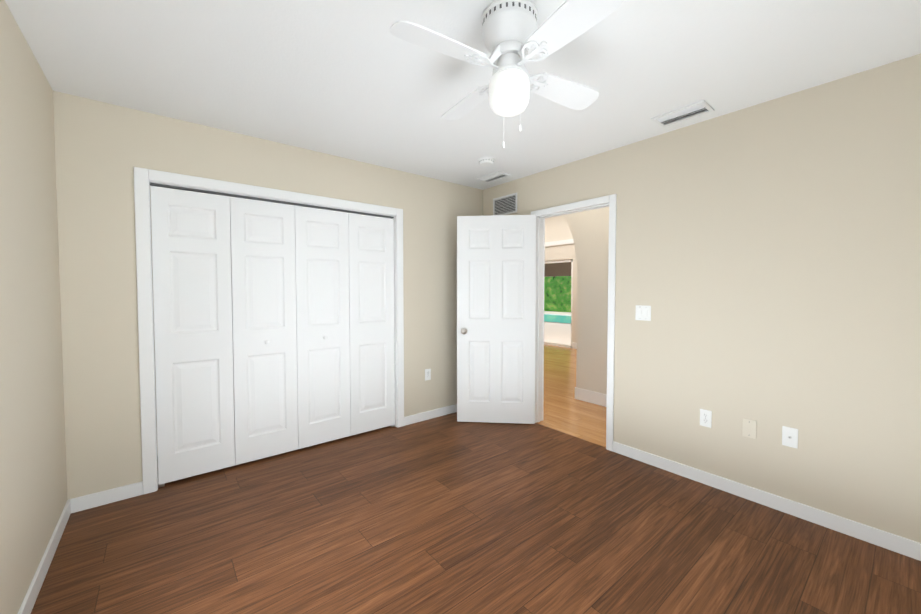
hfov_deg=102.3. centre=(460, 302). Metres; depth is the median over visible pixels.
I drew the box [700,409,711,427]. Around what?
electrical outlet
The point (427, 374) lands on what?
electrical outlet
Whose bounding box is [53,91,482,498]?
wall
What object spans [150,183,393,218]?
track
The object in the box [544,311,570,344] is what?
deck
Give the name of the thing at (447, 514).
floor
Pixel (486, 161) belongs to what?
smoke detector
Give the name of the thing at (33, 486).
wall
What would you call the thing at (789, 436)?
outlet
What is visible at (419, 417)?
baseboard
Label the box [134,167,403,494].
trim
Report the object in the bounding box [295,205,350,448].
closet door leaf
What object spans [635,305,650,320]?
double light switch
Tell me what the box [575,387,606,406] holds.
baseboard
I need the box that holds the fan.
[390,0,622,147]
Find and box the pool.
[544,314,570,322]
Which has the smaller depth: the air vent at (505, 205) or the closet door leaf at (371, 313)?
the closet door leaf at (371, 313)
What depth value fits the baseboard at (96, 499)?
2.28 m
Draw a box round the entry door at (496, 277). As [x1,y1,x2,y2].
[457,215,535,423]
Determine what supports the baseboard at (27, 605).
attached to the wall at (33, 486)
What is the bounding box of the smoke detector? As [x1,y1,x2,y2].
[478,157,494,166]
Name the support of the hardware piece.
on the floor
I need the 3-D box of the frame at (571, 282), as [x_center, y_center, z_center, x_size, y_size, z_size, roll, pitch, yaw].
[1.772,-0.012,9.450,0.080,2.030,2.600,-2,2,-39]
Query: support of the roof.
attached to the wall at (557, 228)
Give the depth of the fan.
1.47 m
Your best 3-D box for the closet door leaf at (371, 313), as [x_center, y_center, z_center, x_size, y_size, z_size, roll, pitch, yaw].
[-0.817,0.194,3.428,0.440,1.975,0.035,-2,2,-39]
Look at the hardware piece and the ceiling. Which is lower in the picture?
the hardware piece
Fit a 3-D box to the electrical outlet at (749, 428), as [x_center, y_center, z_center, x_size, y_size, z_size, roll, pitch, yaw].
[1.812,0.788,2.327,0.006,0.115,0.070,-2,2,-39]
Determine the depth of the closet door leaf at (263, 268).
2.85 m
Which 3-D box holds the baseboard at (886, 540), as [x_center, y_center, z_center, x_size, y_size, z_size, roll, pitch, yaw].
[2.029,1.205,2.066,0.013,0.085,2.485,-2,2,-39]
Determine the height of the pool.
0.090 m
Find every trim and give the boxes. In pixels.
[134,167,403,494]
[545,239,576,348]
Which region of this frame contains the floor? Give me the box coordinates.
[31,344,920,613]
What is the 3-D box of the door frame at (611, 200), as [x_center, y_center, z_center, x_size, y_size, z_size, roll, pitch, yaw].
[1.022,0.159,3.381,0.152,2.088,0.878,-2,2,-39]
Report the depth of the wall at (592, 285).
4.31 m
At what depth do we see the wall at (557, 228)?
8.56 m
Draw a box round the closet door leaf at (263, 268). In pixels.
[230,197,297,464]
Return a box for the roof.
[544,262,570,276]
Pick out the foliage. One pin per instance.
(551, 286)
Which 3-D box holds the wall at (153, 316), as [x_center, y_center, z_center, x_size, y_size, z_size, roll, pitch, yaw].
[-1.578,-0.019,3.303,2.010,2.450,0.630,-2,2,-39]
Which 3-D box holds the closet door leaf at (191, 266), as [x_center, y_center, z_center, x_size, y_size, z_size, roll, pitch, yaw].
[-1.852,0.222,2.591,0.440,1.975,0.035,-2,2,-39]
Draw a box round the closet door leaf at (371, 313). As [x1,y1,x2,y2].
[348,213,394,435]
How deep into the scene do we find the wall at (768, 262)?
2.19 m
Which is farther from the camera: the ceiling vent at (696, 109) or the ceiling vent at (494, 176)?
the ceiling vent at (494, 176)
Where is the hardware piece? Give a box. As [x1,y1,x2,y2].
[158,425,394,487]
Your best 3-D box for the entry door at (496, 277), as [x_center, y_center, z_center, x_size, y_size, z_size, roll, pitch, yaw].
[0.349,0.168,3.643,0.769,2.030,0.173,0,2,5]
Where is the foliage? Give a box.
[544,276,570,312]
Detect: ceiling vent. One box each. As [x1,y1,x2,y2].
[476,171,510,182]
[651,100,714,127]
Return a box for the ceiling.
[5,0,920,189]
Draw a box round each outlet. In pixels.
[425,369,430,380]
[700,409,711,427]
[742,418,756,438]
[782,426,797,448]
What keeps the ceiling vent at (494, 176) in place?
in the ceiling
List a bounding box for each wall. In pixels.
[0,0,67,613]
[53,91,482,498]
[150,193,157,455]
[483,54,920,542]
[545,215,576,342]
[565,207,608,393]
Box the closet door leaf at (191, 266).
[150,186,234,484]
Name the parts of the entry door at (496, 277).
knob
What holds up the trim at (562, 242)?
attached to the wall at (557, 228)
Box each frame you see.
[531,194,616,450]
[544,259,572,347]
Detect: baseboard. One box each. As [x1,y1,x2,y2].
[18,498,73,613]
[74,481,142,512]
[404,404,456,425]
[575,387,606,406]
[613,441,920,560]
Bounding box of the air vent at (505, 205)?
[493,193,516,214]

